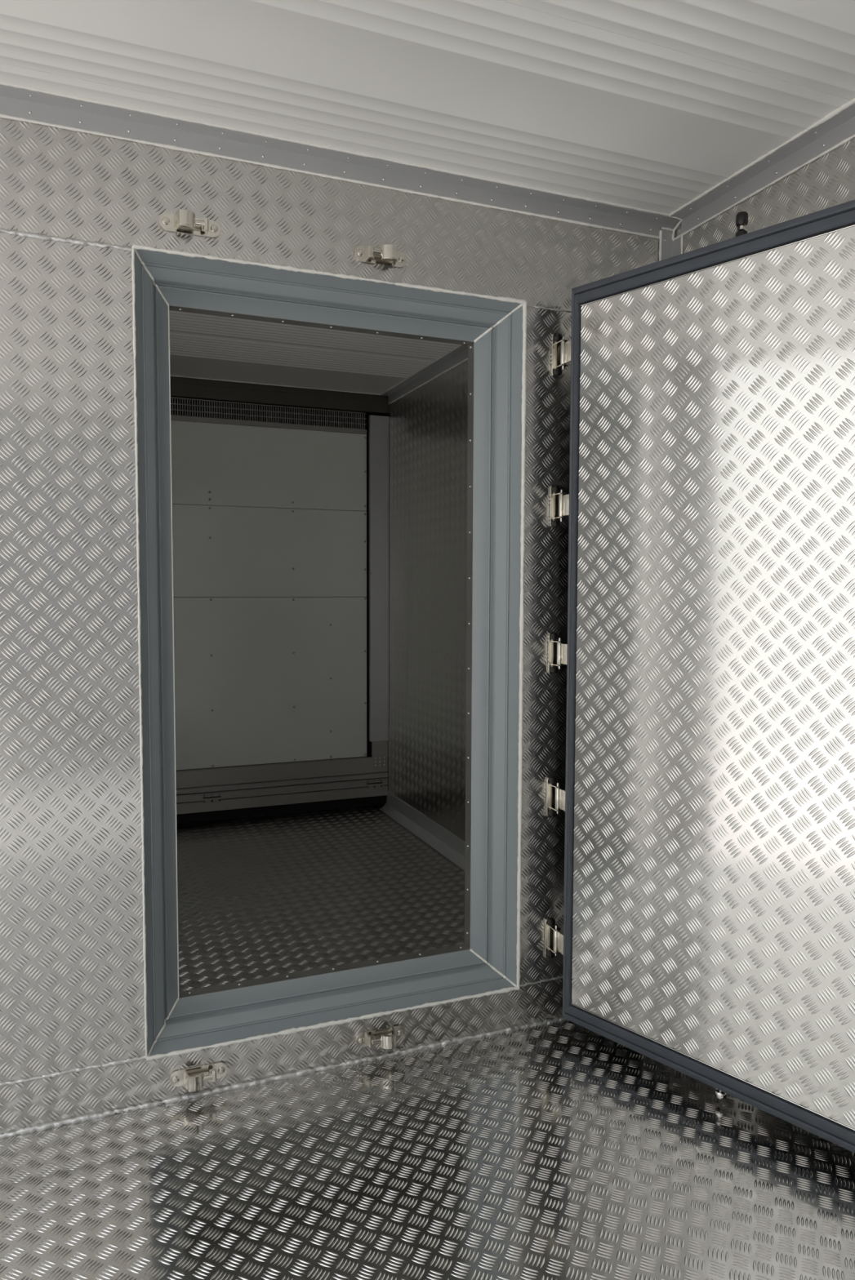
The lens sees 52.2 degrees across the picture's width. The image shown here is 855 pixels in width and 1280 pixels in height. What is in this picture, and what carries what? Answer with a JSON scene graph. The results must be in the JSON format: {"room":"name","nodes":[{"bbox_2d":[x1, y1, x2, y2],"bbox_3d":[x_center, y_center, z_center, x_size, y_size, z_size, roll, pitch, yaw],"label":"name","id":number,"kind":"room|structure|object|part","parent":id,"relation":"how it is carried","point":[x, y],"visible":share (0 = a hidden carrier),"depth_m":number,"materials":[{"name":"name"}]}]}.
{"room":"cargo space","nodes":[
{"label":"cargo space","id":0,"kind":"room"},
{"bbox_2d":[172,414,381,823],"bbox_3d":[-1.238,-0.167,4.212,2.120,2.117,0.090,-1,4,-22],"label":"wall","id":1,"kind":"structure","parent":0,"point":[376,800],"depth_m":4.50,"materials":[{"name":"grey metal"}]},
{"bbox_2d":[170,374,387,401],"bbox_3d":[-1.181,-1.194,4.015,2.118,0.045,0.030,-1,4,-22],"label":"trim","id":2,"kind":"structure","parent":1,"relation":"attached to","point":[174,379],"depth_m":4.19,"materials":[{"name":"metal"}]},
{"bbox_2d":[170,382,388,416],"bbox_3d":[-1.192,-1.155,4.045,2.120,0.059,0.080,-1,4,-22],"label":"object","id":3,"kind":"structure","parent":1,"relation":"attached to","point":[374,407],"depth_m":4.20,"materials":[{"name":"metal"}]},
{"bbox_2d":[0,117,658,1138],"bbox_3d":[-0.354,-0.030,2.042,2.125,2.124,0.143,-1,4,-22],"label":"wall","id":4,"kind":"structure","parent":0,"point":[74,205],"depth_m":1.85,"materials":[{"name":"metal"}]},
{"bbox_2d":[159,208,221,237],"bbox_3d":[-0.498,-0.882,1.844,0.128,0.035,0.042,-1,4,-22],"label":"lock keeper","id":5,"kind":"object","parent":4,"relation":"attached to","point":[183,221],"visible":1,"depth_m":1.85,"materials":[{"name":"silver metal"}]},
{"bbox_2d":[173,208,195,230],"bbox_3d":[-0.514,-0.883,1.833,0.048,0.031,0.030,1,3,7],"label":"hood","id":6,"kind":"object","parent":5,"relation":"attached to","point":[184,220],"depth_m":1.83,"materials":[{"name":"silver metal"}]},
{"bbox_2d":[168,1062,227,1092],"bbox_3d":[-0.509,0.982,1.955,0.128,0.035,0.042,-1,4,-22],"label":"lock keeper","id":7,"kind":"object","parent":4,"relation":"attached to","point":[193,1078],"visible":1,"depth_m":1.96,"materials":[{"name":"silver metal"}]},
{"bbox_2d":[183,1071,204,1092],"bbox_3d":[-0.521,0.983,1.949,0.042,0.031,0.039,-1,4,-22],"label":"hood","id":8,"kind":"object","parent":7,"relation":"attached to","point":[192,1084],"depth_m":1.93,"materials":[{"name":"silver metal"}]},
{"bbox_2d":[131,243,527,1062],"bbox_3d":[-0.213,0.039,2.110,0.934,1.762,0.146,-1,4,-22],"label":"door frame","id":9,"kind":"structure","parent":4,"relation":"attached to","point":[493,329],"depth_m":2.13,"materials":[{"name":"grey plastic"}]},
{"bbox_2d":[0,80,679,239],"bbox_3d":[-0.320,-1.062,1.903,2.120,0.050,0.050,-1,4,-22],"label":"trim","id":10,"kind":"structure","parent":4,"relation":"attached to","point":[17,102],"depth_m":1.94,"materials":[{"name":"metal"}]},
{"bbox_2d":[355,1025,404,1048],"bbox_3d":[-0.107,0.969,2.118,0.128,0.035,0.042,-1,4,-22],"label":"lock keeper","id":11,"kind":"object","parent":4,"relation":"attached to","point":[387,1037],"visible":1,"depth_m":2.12,"materials":[{"name":"silver metal"}]},
{"bbox_2d":[380,1028,395,1048],"bbox_3d":[-0.088,0.970,2.121,0.030,0.031,0.048,3,4,39],"label":"hood","id":12,"kind":"object","parent":11,"relation":"attached to","point":[388,1036],"depth_m":2.11,"materials":[{"name":"silver metal"}]},
{"bbox_2d":[354,244,407,267],"bbox_3d":[-0.101,-0.887,2.006,0.128,0.035,0.042,-1,4,-22],"label":"lock keeper","id":13,"kind":"object","parent":4,"relation":"attached to","point":[387,255],"visible":1,"depth_m":2.00,"materials":[{"name":"silver metal"}]},
{"bbox_2d":[380,244,396,264],"bbox_3d":[-0.088,-0.888,2.009,0.042,0.031,0.039,-1,4,-22],"label":"hood","id":14,"kind":"object","parent":13,"relation":"attached to","point":[388,251],"depth_m":1.99,"materials":[{"name":"silver metal"}]},
{"bbox_2d":[544,199,854,1153],"bbox_3d":[0.684,0.065,1.853,0.068,1.920,1.095,-3,5,-42],"label":"door","id":15,"kind":"structure","parent":4,"relation":"attached to","point":[708,908],"depth_m":1.88,"materials":[{"name":"metal"}]},
{"bbox_3d":[0.323,0.785,2.301,0.030,0.108,0.005,-1,4,-22],"label":"wall plate","id":16,"kind":"part","parent":15,"relation":"part of","materials":[{"name":"silver metal"}]},
{"bbox_3d":[0.324,0.409,2.278,0.030,0.108,0.005,-1,4,-22],"label":"wall plate","id":17,"kind":"part","parent":15,"relation":"part of","materials":[{"name":"silver metal"}]},
{"bbox_3d":[0.326,0.034,2.256,0.030,0.108,0.005,-1,4,-22],"label":"wall plate","id":18,"kind":"part","parent":15,"relation":"part of","materials":[{"name":"silver metal"}]},
{"bbox_3d":[0.336,0.787,2.271,0.031,0.108,0.070,-1,4,-22],"label":"door hinge","id":19,"kind":"part","parent":15,"relation":"part of","materials":[{"name":"silver metal"}]},
{"bbox_3d":[0.327,-0.342,2.233,0.030,0.108,0.005,-1,4,-22],"label":"wall plate","id":20,"kind":"part","parent":15,"relation":"part of","materials":[{"name":"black metal"}]},
{"bbox_3d":[0.337,0.411,2.248,0.031,0.108,0.070,-1,4,-22],"label":"door hinge","id":21,"kind":"part","parent":15,"relation":"part of","materials":[{"name":"silver metal"}]},
{"bbox_3d":[0.328,-0.722,2.210,0.030,0.108,0.005,-1,4,-22],"label":"wall plate","id":22,"kind":"part","parent":15,"relation":"part of","materials":[{"name":"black metal"}]},
{"bbox_3d":[0.338,0.035,2.226,0.031,0.108,0.070,-1,4,-22],"label":"door hinge","id":23,"kind":"part","parent":15,"relation":"part of","materials":[{"name":"silver metal"}]},
{"bbox_3d":[0.340,-0.340,2.203,0.031,0.108,0.070,-1,4,-22],"label":"door hinge","id":24,"kind":"part","parent":15,"relation":"part of","materials":[{"name":"silver metal"}]},
{"bbox_3d":[0.341,-0.720,2.180,0.031,0.108,0.070,-1,4,-22],"label":"door hinge","id":25,"kind":"part","parent":15,"relation":"part of","materials":[{"name":"silver metal"}]},
{"bbox_2d":[0,804,854,1279],"bbox_3d":[-0.176,1.075,1.661,2.120,0.052,5.750,-1,4,-22],"label":"floor","id":26,"kind":"structure","parent":0,"point":[557,1150],"depth_m":1.77,"materials":[{"name":"silver metal"}]},
{"bbox_2d":[0,0,854,395],"bbox_3d":[-0.169,-1.091,1.530,2.120,0.062,5.750,-1,4,-22],"label":"ceiling","id":27,"kind":"structure","parent":0,"point":[646,104],"depth_m":1.68,"materials":[{"name":"white metal"}]},
{"bbox_3d":[-0.803,-1.187,3.085,2.120,0.062,2.385,-1,4,-22],"label":"panel","id":28,"kind":"part","parent":27,"relation":"part of","materials":[{"name":"white metal"}]},
{"bbox_2d":[381,137,854,840],"bbox_3d":[0.848,-0.027,2.009,0.077,2.217,5.750,-1,4,-22],"label":"wall","id":29,"kind":"structure","parent":0,"point":[428,425],"depth_m":3.87,"materials":[{"name":"silver metal"}]},
{"bbox_2d":[368,414,388,758],"bbox_3d":[-0.249,-0.260,4.452,0.101,1.740,0.036,-1,4,-22],"label":"post","id":30,"kind":"object","parent":29,"relation":"attached to","point":[378,424],"visible":1,"depth_m":4.44,"materials":[{"name":"metal"}]},
{"bbox_3d":[-0.248,0.563,4.512,0.087,0.090,0.020,-1,4,-22],"label":"plate","id":31,"kind":"part","parent":30,"relation":"part of","materials":[{"name":"metal"}]},
{"bbox_2d":[379,791,465,871],"bbox_3d":[0.174,0.891,3.544,0.048,0.094,2.130,-1,4,-22],"label":"baseboard","id":32,"kind":"structure","parent":29,"relation":"attached to","point":[438,837],"depth_m":3.99,"materials":[{"name":"metal"}]},
{"bbox_2d":[380,344,467,404],"bbox_3d":[0.183,-1.150,3.416,0.048,0.050,2.120,-1,4,-22],"label":"trim","id":33,"kind":"structure","parent":29,"relation":"attached to","point":[459,354],"depth_m":3.87,"materials":[{"name":"metal"}]},
{"bbox_2d":[658,226,683,261],"bbox_3d":[0.637,-0.041,2.357,0.048,2.102,0.048,-1,4,-22],"label":"trim","id":34,"kind":"structure","parent":29,"relation":"attached to","point":[668,248],"depth_m":2.31,"materials":[{"name":"metal"}]},
{"bbox_2d":[668,97,854,240],"bbox_3d":[1.252,-0.990,0.787,0.054,0.053,3.296,-1,4,-22],"label":"trim","id":35,"kind":"structure","parent":29,"relation":"attached to","point":[836,128],"depth_m":1.98,"materials":[{"name":"metal"}]},
{"bbox_3d":[-1.192,0.016,1.182,0.080,2.117,5.750,-1,4,-22],"label":"wall","id":36,"kind":"structure","parent":0,"visible":0},
{"bbox_2d":[170,396,366,434],"bbox_3d":[-1.241,-1.069,4.024,2.008,0.105,0.041,-1,4,-22],"label":"air vent","id":37,"kind":"object","parent":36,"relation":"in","point":[183,409],"visible":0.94,"depth_m":4.21,"materials":[{"name":"metal"}]},
{"bbox_2d":[170,420,366,511],"bbox_3d":[-1.240,-0.824,4.033,2.008,0.383,0.024,-1,4,-22],"label":"wall panel","id":38,"kind":"object","parent":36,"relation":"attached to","point":[218,464],"visible":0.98,"depth_m":4.21,"materials":[{"name":"metal"}]},
{"bbox_2d":[172,504,366,596],"bbox_3d":[-1.241,-0.416,4.058,2.008,0.430,0.024,-1,4,-22],"label":"wall panel","id":39,"kind":"object","parent":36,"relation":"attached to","point":[219,551],"visible":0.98,"depth_m":4.24,"materials":[{"name":"metal"}]},
{"bbox_2d":[173,596,366,770],"bbox_3d":[-1.243,0.209,4.096,2.008,0.818,0.024,-1,4,-22],"label":"wall panel","id":40,"kind":"object","parent":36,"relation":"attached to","point":[259,680],"visible":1,"depth_m":4.28,"materials":[{"name":"metal"}]},
{"bbox_2d":[175,755,387,788],"bbox_3d":[-1.192,0.661,4.139,2.118,0.083,0.033,-1,4,-22],"label":"rail","id":41,"kind":"object","parent":36,"relation":"attached to","point":[190,778],"visible":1,"depth_m":4.31,"materials":[{"name":"metal"}]},
{"bbox_2d":[176,784,387,814],"bbox_3d":[-1.193,0.800,4.148,2.118,0.052,0.033,-1,4,-22],"label":"rail","id":42,"kind":"object","parent":36,"relation":"attached to","point":[359,792],"visible":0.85,"depth_m":4.32,"materials":[{"name":"metal"}]},
{"bbox_2d":[176,777,387,803],"bbox_3d":[-1.191,0.759,4.142,2.118,0.046,0.041,-1,4,-22],"label":"rail","id":43,"kind":"object","parent":36,"relation":"attached to","point":[196,797],"depth_m":4.32,"materials":[{"name":"metal"}]},
{"bbox_3d":[-1.033,0.759,4.189,0.084,0.040,0.010,-1,4,-22],"label":"rail hinge","id":44,"kind":"part","parent":43,"relation":"part of","materials":[{"name":"grey metal"}]},
{"bbox_3d":[-0.273,0.743,4.498,0.084,0.040,0.010,-1,4,-22],"label":"rail hinge","id":45,"kind":"part","parent":43,"relation":"part of","materials":[{"name":"grey metal"}]},
{"bbox_2d":[176,771,387,794],"bbox_3d":[-1.192,0.718,4.143,2.118,0.026,0.033,-1,4,-22],"label":"rail","id":46,"kind":"object","parent":36,"relation":"attached to","point":[375,775],"visible":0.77,"depth_m":4.32,"materials":[{"name":"metal"}]}
]}

